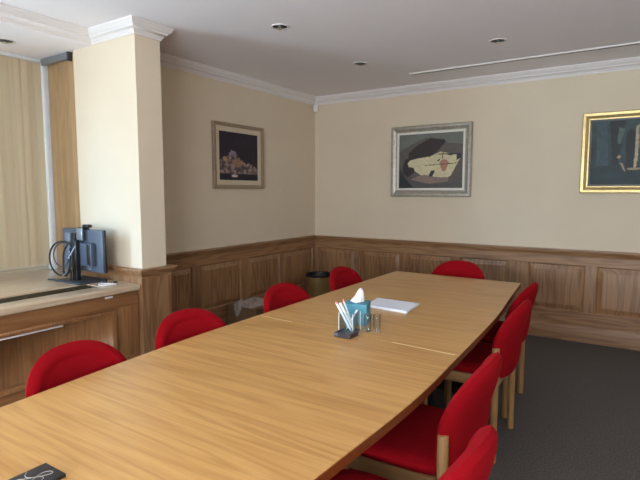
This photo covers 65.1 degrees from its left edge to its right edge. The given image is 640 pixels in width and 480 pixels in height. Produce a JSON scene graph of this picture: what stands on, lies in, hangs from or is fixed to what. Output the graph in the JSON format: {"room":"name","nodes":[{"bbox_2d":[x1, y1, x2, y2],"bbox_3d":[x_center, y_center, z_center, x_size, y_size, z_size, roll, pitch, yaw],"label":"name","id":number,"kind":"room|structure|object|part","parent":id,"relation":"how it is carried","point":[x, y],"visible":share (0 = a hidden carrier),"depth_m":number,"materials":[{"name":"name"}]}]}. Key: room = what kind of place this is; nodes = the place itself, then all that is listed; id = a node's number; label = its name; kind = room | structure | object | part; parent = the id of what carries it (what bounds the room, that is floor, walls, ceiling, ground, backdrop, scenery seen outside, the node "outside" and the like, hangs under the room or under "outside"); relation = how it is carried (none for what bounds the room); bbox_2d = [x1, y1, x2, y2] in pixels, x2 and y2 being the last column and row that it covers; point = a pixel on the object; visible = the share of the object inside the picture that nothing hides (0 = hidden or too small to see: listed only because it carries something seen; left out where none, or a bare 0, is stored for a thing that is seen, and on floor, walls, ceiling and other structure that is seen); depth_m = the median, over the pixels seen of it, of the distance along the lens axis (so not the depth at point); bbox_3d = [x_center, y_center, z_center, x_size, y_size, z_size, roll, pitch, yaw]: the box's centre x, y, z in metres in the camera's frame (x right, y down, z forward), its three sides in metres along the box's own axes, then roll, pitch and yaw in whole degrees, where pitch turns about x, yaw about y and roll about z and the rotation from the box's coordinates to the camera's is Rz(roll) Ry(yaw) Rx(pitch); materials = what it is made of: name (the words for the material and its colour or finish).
{"room":"meeting room","nodes":[
{"label":"meeting room","id":0,"kind":"room"},
{"bbox_2d":[0,265,51,273],"bbox_3d":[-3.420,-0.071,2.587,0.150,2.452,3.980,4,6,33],"label":"window sill","id":1,"kind":"structure","parent":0,"point":[47,266],"depth_m":4.07,"materials":[{"name":"beige paint"}]},
{"bbox_2d":[0,21,91,59],"bbox_3d":[-3.259,-1.358,2.041,0.980,0.213,4.750,4,6,33],"label":"ceiling","id":2,"kind":"structure","parent":0,"point":[31,43],"depth_m":3.56,"materials":[{"name":"paint"}]},
{"bbox_2d":[0,38,15,43],"bbox_3d":[-2.196,-1.381,3.493,0.132,0.016,0.132,4,6,33],"label":"recessed light","id":3,"kind":"object","parent":2,"relation":"in","point":[2,40],"visible":1,"depth_m":3.48,"materials":[{"name":"white paint"}]},
{"bbox_2d":[0,51,49,270],"bbox_3d":[-2.722,-0.545,3.347,0.064,1.651,1.790,4,6,33],"label":"vertical blind","id":4,"kind":"object","parent":2,"relation":"hanging from","point":[24,225],"visible":1,"depth_m":3.92,"materials":[{"name":"beige fabric"}]},
{"bbox_2d":[41,51,71,65],"bbox_3d":[-2.042,-1.391,3.871,0.390,0.065,0.037,4,6,33],"label":"track","id":5,"kind":"object","parent":2,"relation":"attached to","point":[67,56],"visible":1,"depth_m":3.84,"materials":[{"name":"grey metal"}]},
{"bbox_2d":[73,34,165,268],"bbox_3d":[-1.488,-0.229,3.746,0.725,2.545,0.208,4,6,33],"label":"wall pillar","id":6,"kind":"structure","parent":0,"point":[118,104],"depth_m":3.56,"materials":[{"name":"beige paint"}]},
{"bbox_2d":[81,264,177,354],"bbox_3d":[-1.463,0.608,3.810,0.783,0.867,0.324,4,6,33],"label":"trim","id":7,"kind":"structure","parent":6,"relation":"attached to","point":[154,294],"depth_m":3.57,"materials":[{"name":"brown wood"}]},
{"bbox_3d":[-1.463,0.210,3.772,0.783,0.067,0.324,4,6,33],"label":"dado rail","id":8,"kind":"part","parent":7,"relation":"part of","materials":[{"name":"brown wood"}]},
{"bbox_2d":[160,66,314,253],"bbox_3d":[-0.887,-0.360,5.130,0.150,2.545,2.776,4,6,33],"label":"wall","id":9,"kind":"structure","parent":0,"point":[198,215],"depth_m":4.94,"materials":[{"name":"beige paint"}]},
{"bbox_2d":[211,120,263,188],"bbox_3d":[-0.809,-0.836,5.036,0.032,0.635,0.735,4,6,33],"label":"framed painting","id":10,"kind":"object","parent":9,"relation":"attached to","point":[237,150],"visible":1,"depth_m":5.01,"materials":[{"name":"wood"}]},
{"bbox_2d":[166,235,315,325],"bbox_3d":[-0.800,0.480,5.153,0.058,0.867,2.776,4,6,33],"label":"wainscoting","id":11,"kind":"structure","parent":9,"relation":"attached to","point":[210,279],"depth_m":5.05,"materials":[{"name":"brown wood"}]},
{"bbox_3d":[-1.306,0.483,4.399,0.017,0.435,0.506,4,6,33],"label":"raised panel","id":12,"kind":"part","parent":11,"relation":"part of","materials":[{"name":"brown wood"}]},
{"bbox_3d":[-0.968,0.433,4.915,0.017,0.435,0.559,4,6,33],"label":"raised panel","id":13,"kind":"part","parent":11,"relation":"part of","materials":[{"name":"brown wood"}]},
{"bbox_3d":[-0.812,0.154,5.130,0.020,0.080,2.776,4,6,33],"label":"rail","id":14,"kind":"part","parent":11,"relation":"part of","materials":[{"name":"brown wood"}]},
{"bbox_3d":[-0.800,0.082,5.115,0.058,0.067,2.776,4,6,33],"label":"dado rail","id":15,"kind":"part","parent":11,"relation":"part of","materials":[{"name":"brown wood"}]},
{"bbox_3d":[-0.812,0.699,5.182,0.020,0.145,2.776,4,6,33],"label":"rail","id":16,"kind":"part","parent":11,"relation":"part of","materials":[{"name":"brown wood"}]},
{"bbox_3d":[-0.608,0.381,5.462,0.017,0.435,0.541,4,6,33],"label":"raised panel","id":17,"kind":"part","parent":11,"relation":"part of","materials":[{"name":"brown wood"}]},
{"bbox_3d":[-0.267,0.332,5.983,0.017,0.435,0.626,4,6,33],"label":"raised panel","id":18,"kind":"part","parent":11,"relation":"part of","materials":[{"name":"brown wood"}]},
{"bbox_2d":[0,3,639,104],"bbox_3d":[0.287,-1.248,1.497,5.680,0.088,7.406,4,6,33],"label":"trim","id":19,"kind":"structure","parent":9,"relation":"attached to","point":[131,24],"depth_m":4.48,"materials":[{"name":"white paint"}]},
{"bbox_2d":[0,0,639,96],"bbox_3d":[0.287,-1.352,1.487,5.980,0.120,7.706,4,6,33],"label":"ceiling","id":20,"kind":"structure","parent":0,"point":[316,56],"depth_m":3.61,"materials":[{"name":"paint"}]},
{"bbox_2d":[271,24,289,30],"bbox_3d":[-0.278,-1.474,3.481,0.132,0.016,0.132,4,6,33],"label":"recessed light","id":21,"kind":"object","parent":20,"relation":"in","point":[280,27],"visible":1,"depth_m":3.47,"materials":[{"name":"white paint"}]},
{"bbox_2d":[353,62,366,65],"bbox_3d":[0.357,-1.569,4.478,0.132,0.016,0.132,4,6,33],"label":"recessed light","id":22,"kind":"object","parent":20,"relation":"in","point":[354,63],"visible":1,"depth_m":4.47,"materials":[{"name":"white paint"}]},
{"bbox_2d":[489,38,506,43],"bbox_3d":[1.350,-1.504,3.802,0.132,0.016,0.132,4,6,33],"label":"recessed light","id":23,"kind":"object","parent":20,"relation":"in","point":[497,40],"visible":1,"depth_m":3.79,"materials":[{"name":"white paint"}]},
{"bbox_2d":[409,41,639,74],"bbox_3d":[2.385,-1.514,3.888,3.600,0.012,0.070,4,6,33],"label":"ceiling track","id":24,"kind":"object","parent":20,"relation":"attached to","point":[638,42],"visible":1,"depth_m":4.25,"materials":[{"name":"white metal"}]},
{"bbox_2d":[315,69,639,252],"bbox_3d":[2.354,-0.325,4.761,5.980,2.545,0.150,4,6,33],"label":"wall","id":25,"kind":"structure","parent":0,"point":[527,136],"depth_m":5.02,"materials":[{"name":"beige paint"}]},
{"bbox_2d":[313,105,317,111],"bbox_3d":[-0.054,-1.597,6.087,0.056,0.085,0.048,-1,6,-12],"label":"sensor","id":26,"kind":"object","parent":25,"relation":"attached to","point":[315,107],"visible":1,"depth_m":6.07,"materials":[{"name":"white paint"}]},
{"bbox_2d":[390,121,472,196],"bbox_3d":[1.176,-0.848,5.365,0.895,0.760,0.047,4,6,33],"label":"framed painting","id":27,"kind":"object","parent":25,"relation":"attached to","point":[433,160],"visible":1,"depth_m":5.35,"materials":[{"name":"silver metal"}]},
{"bbox_2d":[315,235,639,350],"bbox_3d":[2.297,0.518,4.754,5.680,0.867,0.058,4,6,33],"label":"wainscoting","id":28,"kind":"structure","parent":25,"relation":"attached to","point":[583,296],"depth_m":4.82,"materials":[{"name":"brown wood"}]},
{"bbox_3d":[0.202,0.318,6.127,0.514,0.435,0.017,4,6,33],"label":"raised panel","id":29,"kind":"part","parent":28,"relation":"part of","materials":[{"name":"brown wood"}]},
{"bbox_3d":[0.705,0.349,5.800,0.472,0.435,0.017,4,6,33],"label":"raised panel","id":30,"kind":"part","parent":28,"relation":"part of","materials":[{"name":"brown wood"}]},
{"bbox_3d":[1.188,0.379,5.485,0.490,0.435,0.017,4,6,33],"label":"raised panel","id":31,"kind":"part","parent":28,"relation":"part of","materials":[{"name":"brown wood"}]},
{"bbox_3d":[2.305,0.192,4.736,5.680,0.080,0.020,4,6,33],"label":"rail","id":32,"kind":"part","parent":28,"relation":"part of","materials":[{"name":"brown wood"}]},
{"bbox_3d":[2.297,0.120,4.716,5.680,0.067,0.058,4,6,33],"label":"dado rail","id":33,"kind":"part","parent":28,"relation":"part of","materials":[{"name":"brown wood"}]},
{"bbox_3d":[1.685,0.410,5.162,0.483,0.435,0.017,4,6,33],"label":"raised panel","id":34,"kind":"part","parent":28,"relation":"part of","materials":[{"name":"brown wood"}]},
{"bbox_3d":[2.251,0.445,4.794,0.494,0.435,0.017,4,6,33],"label":"raised panel","id":35,"kind":"part","parent":28,"relation":"part of","materials":[{"name":"brown wood"}]},
{"bbox_3d":[2.303,0.874,4.797,5.680,0.150,0.036,4,6,33],"label":"skirting","id":36,"kind":"part","parent":28,"relation":"part of","materials":[{"name":"brown wood"}]},
{"bbox_3d":[2.305,0.737,4.788,5.680,0.145,0.020,4,6,33],"label":"rail","id":37,"kind":"part","parent":28,"relation":"part of","materials":[{"name":"brown wood"}]},
{"bbox_3d":[2.745,0.476,4.472,0.494,0.435,0.017,4,6,33],"label":"raised panel","id":38,"kind":"part","parent":28,"relation":"part of","materials":[{"name":"brown wood"}]},
{"bbox_2d":[579,109,639,192],"bbox_3d":[2.788,-0.762,4.312,0.960,0.715,0.052,4,6,33],"label":"framed painting","id":39,"kind":"object","parent":25,"relation":"attached to","point":[610,147],"visible":1,"depth_m":4.45,"materials":[{"name":"gold metal"}]},
{"bbox_2d":[349,335,639,479],"bbox_3d":[-0.036,1.271,1.948,6.750,0.100,7.706,4,6,33],"label":"floor","id":40,"kind":"structure","parent":0,"point":[577,411],"depth_m":3.14,"materials":[{"name":"grey carpet"}]},
{"bbox_2d":[0,290,139,406],"bbox_3d":[-2.840,0.830,2.247,1.244,0.722,3.885,4,6,33],"label":"base cabinet","id":41,"kind":"object","parent":40,"relation":"on","point":[112,320],"visible":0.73,"depth_m":3.05,"materials":[{"name":"brown wood"}]},
{"bbox_3d":[-1.604,0.669,3.034,0.044,0.352,0.835,4,6,33],"label":"panel","id":42,"kind":"part","parent":41,"relation":"part of","materials":[{"name":"brown wood"}]},
{"bbox_3d":[-2.351,0.550,1.899,0.037,0.100,3.885,4,6,33],"label":"rail","id":43,"kind":"part","parent":41,"relation":"part of","materials":[{"name":"brown wood"}]},
{"bbox_2d":[0,269,139,315],"bbox_3d":[-2.842,0.448,2.212,1.270,0.041,3.885,4,6,33],"label":"countertop","id":44,"kind":"structure","parent":41,"relation":"on","point":[23,291],"depth_m":3.29,"materials":[{"name":"brown wood"}]},
{"bbox_2d":[0,285,94,303],"bbox_3d":[-2.524,0.470,1.996,0.178,0.033,3.490,4,6,33],"label":"grille","id":45,"kind":"object","parent":44,"relation":"attached to","point":[71,288],"depth_m":3.19,"materials":[{"name":"brown metal"}]},
{"bbox_2d":[56,228,107,284],"bbox_3d":[-1.710,0.110,3.579,0.493,0.373,0.215,4,6,33],"label":"computer monitor","id":46,"kind":"object","parent":44,"relation":"on","point":[90,253],"visible":0.89,"depth_m":3.52,"materials":[{"name":"black plastic"}]},
{"bbox_2d":[49,241,71,279],"bbox_3d":[-1.869,0.139,3.616,0.320,0.268,0.053,4,6,33],"label":"cable","id":47,"kind":"object","parent":46,"relation":"on","point":[54,244],"visible":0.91,"depth_m":3.65,"materials":[{"name":"black plastic"}]},
{"bbox_2d":[53,242,70,268],"bbox_3d":[-1.847,0.126,3.595,0.244,0.220,0.059,4,6,33],"label":"cable","id":48,"kind":"object","parent":46,"relation":"attached to","point":[61,242],"visible":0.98,"depth_m":3.62,"materials":[{"name":"grey plastic"}]},
{"bbox_2d":[62,244,70,276],"bbox_3d":[-1.792,0.142,3.542,0.126,0.233,0.052,4,6,33],"label":"cable","id":49,"kind":"object","parent":46,"relation":"on","point":[65,275],"visible":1,"depth_m":3.54,"materials":[{"name":"black plastic"}]},
{"bbox_2d":[62,246,74,275],"bbox_3d":[-1.792,0.148,3.544,0.151,0.221,0.049,3,6,25],"label":"cable","id":50,"kind":"object","parent":46,"relation":"hanging from","point":[74,246],"visible":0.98,"depth_m":3.52,"materials":[{"name":"grey plastic"}]},
{"bbox_2d":[65,232,71,265],"bbox_3d":[-1.824,0.067,3.647,0.060,0.245,0.032,4,6,33],"label":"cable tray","id":51,"kind":"object","parent":46,"relation":"on","point":[68,235],"depth_m":3.63,"materials":[{"name":"grey plastic"}]},
{"bbox_2d":[76,224,91,239],"bbox_3d":[-1.665,-0.055,3.550,0.120,0.111,0.066,4,6,33],"label":"webcam","id":52,"kind":"object","parent":46,"relation":"on","point":[79,231],"visible":1,"depth_m":3.53,"materials":[{"name":"black plastic"}]},
{"bbox_3d":[-1.698,-0.041,3.541,0.075,0.085,0.012,4,6,33],"label":"clamp plate","id":53,"kind":"part","parent":52,"relation":"part of","materials":[{"name":"grey metal"}]},
{"bbox_3d":[-1.697,0.071,3.595,0.490,0.297,0.020,4,6,33],"label":"screen panel","id":54,"kind":"part","parent":46,"relation":"part of","materials":[{"name":"black plastic"}]},
{"bbox_2d":[86,245,90,264],"bbox_3d":[-1.611,0.104,3.486,0.043,0.142,0.004,4,6,33],"label":"vent","id":55,"kind":"object","parent":46,"relation":"attached to","point":[88,247],"depth_m":3.48,"materials":[{"name":"black plastic"}]},
{"bbox_2d":[98,283,115,285],"bbox_3d":[-1.465,0.304,3.457,0.114,0.010,0.099,-4,7,-37],"label":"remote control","id":56,"kind":"object","parent":44,"relation":"on","point":[106,284],"visible":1,"depth_m":3.45,"materials":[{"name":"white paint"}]},
{"bbox_3d":[-2.351,1.050,1.947,0.037,0.200,3.885,4,6,33],"label":"rail","id":57,"kind":"part","parent":41,"relation":"part of","materials":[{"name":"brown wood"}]},
{"bbox_2d":[25,340,126,397],"bbox_3d":[-0.730,0.816,1.841,0.566,0.826,0.493,2,6,24],"label":"chair","id":58,"kind":"object","parent":40,"relation":"on","point":[70,361],"visible":0.16,"depth_m":1.88,"materials":[{"name":"red fabric"}]},
{"bbox_2d":[155,308,225,349],"bbox_3d":[-0.458,0.768,2.349,0.566,0.826,0.493,4,7,34],"label":"chair","id":59,"kind":"object","parent":40,"relation":"on","point":[180,325],"visible":0.17,"depth_m":2.43,"materials":[{"name":"red fabric"}]},
{"bbox_2d":[0,315,458,479],"bbox_3d":[-0.379,0.881,1.666,1.155,0.730,1.922,4,6,33],"label":"conference table","id":60,"kind":"object","parent":40,"relation":"on","point":[257,397],"visible":1,"depth_m":1.57,"materials":[{"name":"brown wood"}]},
{"bbox_2d":[8,463,65,479],"bbox_3d":[-0.661,0.556,1.171,0.088,0.010,0.088,4,6,33],"label":"coaster","id":61,"kind":"object","parent":60,"relation":"on","point":[45,471],"visible":1,"depth_m":1.18,"materials":[{"name":"black"}]},
{"bbox_2d":[334,328,358,338],"bbox_3d":[0.123,0.438,2.343,0.086,0.023,0.080,4,6,33],"label":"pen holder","id":62,"kind":"object","parent":60,"relation":"on","point":[341,333],"visible":1,"depth_m":2.32,"materials":[{"name":"black plastic"}]},
{"bbox_2d":[226,302,263,324],"bbox_3d":[-0.654,0.779,4.980,0.380,0.305,0.380,4,6,33],"label":"cardboard box","id":63,"kind":"object","parent":40,"relation":"on","point":[245,313],"visible":0.24,"depth_m":4.82,"materials":[{"name":"brown cardboard"}]},
{"bbox_2d":[233,296,263,316],"bbox_3d":[-0.678,0.648,4.913,0.260,0.168,0.287,4,6,33],"label":"plastic bag","id":64,"kind":"object","parent":63,"relation":"on","point":[251,302],"visible":0.91,"depth_m":4.83,"materials":[{"name":"grey plastic"}]},
{"bbox_2d":[263,283,310,312],"bbox_3d":[-0.046,0.701,3.053,0.566,0.826,0.493,4,7,36],"label":"chair","id":65,"kind":"object","parent":40,"relation":"on","point":[279,295],"visible":0.19,"depth_m":3.14,"materials":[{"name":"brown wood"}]},
{"bbox_2d":[305,271,330,297],"bbox_3d":[-0.013,0.619,5.804,0.312,0.468,0.312,4,6,33],"label":"waste bin","id":66,"kind":"object","parent":40,"relation":"on","point":[317,282],"visible":0.63,"depth_m":5.67,"materials":[{"name":"gold metal"}]},
{"bbox_2d":[330,266,362,291],"bbox_3d":[0.364,0.631,3.784,0.566,0.826,0.493,4,6,33],"label":"chair","id":67,"kind":"object","parent":40,"relation":"on","point":[340,276],"visible":0.21,"depth_m":3.87,"materials":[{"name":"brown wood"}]},
{"bbox_2d":[259,271,520,406],"bbox_3d":[0.615,0.734,3.211,1.154,0.730,1.911,4,6,33],"label":"conference table","id":68,"kind":"object","parent":40,"relation":"on","point":[452,315],"visible":0.57,"depth_m":2.88,"materials":[{"name":"brown wood"}]},
{"bbox_2d":[338,310,360,331],"bbox_3d":[0.144,0.394,2.425,0.079,0.095,0.079,4,6,33],"label":"pen holder","id":69,"kind":"object","parent":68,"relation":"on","point":[355,317],"visible":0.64,"depth_m":2.42,"materials":[{"name":"clear plastic"}]},
{"bbox_2d":[335,301,351,330],"bbox_3d":[0.112,0.367,2.415,0.088,0.138,0.013,3,6,26],"label":"pen","id":70,"kind":"object","parent":69,"relation":"in","point":[336,302],"visible":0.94,"depth_m":2.41,"materials":[{"name":"white plastic"}]},
{"bbox_2d":[339,302,351,327],"bbox_3d":[0.129,0.369,2.419,0.078,0.134,0.013,2,6,19],"label":"pen","id":71,"kind":"object","parent":69,"relation":"in","point":[340,303],"visible":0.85,"depth_m":2.42,"materials":[{"name":"white plastic"}]},
{"bbox_2d":[342,299,351,322],"bbox_3d":[0.138,0.362,2.446,0.062,0.143,0.009,2,6,23],"label":"pen","id":72,"kind":"object","parent":69,"relation":"in","point":[343,299],"visible":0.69,"depth_m":2.44,"materials":[{"name":"white plastic"}]},
{"bbox_2d":[344,288,370,325],"bbox_3d":[0.194,0.335,2.579,0.116,0.183,0.116,2,6,16],"label":"tissue box","id":73,"kind":"object","parent":68,"relation":"on","point":[358,302],"visible":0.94,"depth_m":2.54,"materials":[{"name":"teal cardboard"}]},
{"bbox_2d":[364,313,371,331],"bbox_3d":[0.231,0.400,2.424,0.039,0.084,0.039,4,6,33],"label":"glass tumbler","id":74,"kind":"object","parent":68,"relation":"on","point":[365,313],"visible":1,"depth_m":2.42,"materials":[{"name":"clear glass"}]},
{"bbox_2d":[373,314,380,332],"bbox_3d":[0.274,0.401,2.412,0.039,0.084,0.039,4,6,33],"label":"glass tumbler","id":75,"kind":"object","parent":68,"relation":"on","point":[373,314],"visible":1,"depth_m":2.40,"materials":[{"name":"clear glass"}]},
{"bbox_2d":[371,298,418,312],"bbox_3d":[0.420,0.384,2.953,0.301,0.014,0.232,4,6,33],"label":"paper stack","id":76,"kind":"object","parent":68,"relation":"on","point":[379,303],"visible":0.86,"depth_m":2.92,"materials":[{"name":"white paper"}]},
{"bbox_2d":[330,425,497,479],"bbox_3d":[0.166,0.862,1.360,0.566,0.826,0.493,4,7,35],"label":"chair","id":77,"kind":"object","parent":40,"relation":"on","point":[476,462],"visible":0.99,"depth_m":1.15,"materials":[{"name":"red fabric"}]},
{"bbox_3d":[0.127,0.796,1.382,0.470,0.050,0.470,4,7,35],"label":"seat","id":78,"kind":"part","parent":77,"relation":"part of","materials":[{"name":"red fabric"}]},
{"bbox_3d":[0.336,0.663,1.222,0.152,0.404,0.472,4,7,35],"label":"backrest","id":79,"kind":"part","parent":77,"relation":"part of","materials":[{"name":"red fabric"}]},
{"bbox_2d":[343,352,501,479],"bbox_3d":[0.386,0.807,1.933,0.566,0.826,0.493,3,6,32],"label":"chair","id":80,"kind":"object","parent":40,"relation":"on","point":[430,439],"visible":0.66,"depth_m":1.72,"materials":[{"name":"red fabric"}]},
{"bbox_3d":[0.244,0.813,1.759,0.360,0.057,0.022,3,6,32],"label":"rail","id":81,"kind":"part","parent":80,"relation":"part of","materials":[{"name":"brown wood"}]},
{"bbox_3d":[0.345,0.741,1.952,0.470,0.050,0.470,3,6,32],"label":"seat","id":82,"kind":"part","parent":80,"relation":"part of","materials":[{"name":"red fabric"}]},
{"bbox_3d":[0.402,0.941,1.665,0.037,0.611,0.037,3,6,32],"label":"leg","id":83,"kind":"part","parent":80,"relation":"part of","materials":[{"name":"brown wood"}]},
{"bbox_3d":[0.561,0.608,1.804,0.152,0.404,0.472,3,6,32],"label":"backrest","id":84,"kind":"part","parent":80,"relation":"part of","materials":[{"name":"red fabric"}]},
{"bbox_2d":[432,260,484,279],"bbox_3d":[1.046,0.606,4.051,0.493,0.826,0.566,4,6,33],"label":"chair","id":85,"kind":"object","parent":40,"relation":"on","point":[455,268],"visible":0.14,"depth_m":4.20,"materials":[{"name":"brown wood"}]},
{"bbox_2d":[421,299,531,463],"bbox_3d":[0.878,0.720,2.846,0.566,0.826,0.493,3,6,32],"label":"chair","id":86,"kind":"object","parent":40,"relation":"on","point":[507,342],"visible":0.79,"depth_m":2.63,"materials":[{"name":"red fabric"}]},
{"bbox_3d":[0.810,0.879,3.157,0.037,0.451,0.037,3,6,32],"label":"leg","id":87,"kind":"part","parent":86,"relation":"part of","materials":[{"name":"brown wood"}]},
{"bbox_3d":[0.737,0.727,2.672,0.360,0.057,0.022,3,6,32],"label":"rail","id":88,"kind":"part","parent":86,"relation":"part of","materials":[{"name":"brown wood"}]},
{"bbox_3d":[0.837,0.654,2.865,0.470,0.050,0.470,3,6,32],"label":"seat","id":89,"kind":"part","parent":86,"relation":"part of","materials":[{"name":"red fabric"}]},
{"bbox_3d":[0.896,0.854,2.578,0.037,0.611,0.037,3,6,32],"label":"leg","id":90,"kind":"part","parent":86,"relation":"part of","materials":[{"name":"brown wood"}]},
{"bbox_3d":[1.135,0.817,2.965,0.037,0.611,0.037,3,6,32],"label":"leg","id":91,"kind":"part","parent":86,"relation":"part of","materials":[{"name":"brown wood"}]},
{"bbox_3d":[1.054,0.521,2.718,0.152,0.404,0.472,3,6,32],"label":"backrest","id":92,"kind":"part","parent":86,"relation":"part of","materials":[{"name":"red fabric"}]},
{"bbox_2d":[444,282,537,417],"bbox_3d":[1.145,0.670,3.374,0.566,0.826,0.493,4,6,33],"label":"chair","id":93,"kind":"object","parent":40,"relation":"on","point":[530,293],"visible":0.37,"depth_m":3.15,"materials":[{"name":"red fabric"}]},
{"bbox_3d":[1.105,0.604,3.394,0.470,0.050,0.470,4,6,33],"label":"seat","id":94,"kind":"part","parent":93,"relation":"part of","materials":[{"name":"red fabric"}]},
{"bbox_3d":[1.156,0.804,3.106,0.037,0.611,0.037,4,6,33],"label":"leg","id":95,"kind":"part","parent":93,"relation":"part of","materials":[{"name":"brown wood"}]},
{"bbox_3d":[1.405,0.767,3.486,0.037,0.611,0.037,4,6,33],"label":"leg","id":96,"kind":"part","parent":93,"relation":"part of","materials":[{"name":"brown wood"}]},
{"bbox_3d":[1.318,0.471,3.242,0.152,0.404,0.472,4,6,33],"label":"backrest","id":97,"kind":"part","parent":93,"relation":"part of","materials":[{"name":"red fabric"}]},
{"bbox_3d":[-2.085,-0.223,4.174,0.740,2.452,0.150,4,6,33],"label":"wall","id":98,"kind":"structure","parent":0,"visible":0},
{"bbox_2d":[40,60,57,268],"bbox_3d":[-2.219,-0.600,4.097,0.060,1.686,0.050,4,6,33],"label":"trim","id":99,"kind":"structure","parent":98,"relation":"attached to","point":[44,69],"depth_m":4.07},
{"bbox_2d":[47,54,80,270],"bbox_3d":[-1.996,-0.582,3.966,0.398,1.674,0.041,4,6,33],"label":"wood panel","id":100,"kind":"structure","parent":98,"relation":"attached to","point":[60,74],"depth_m":3.94,"materials":[{"name":"brown wood"}]}
]}

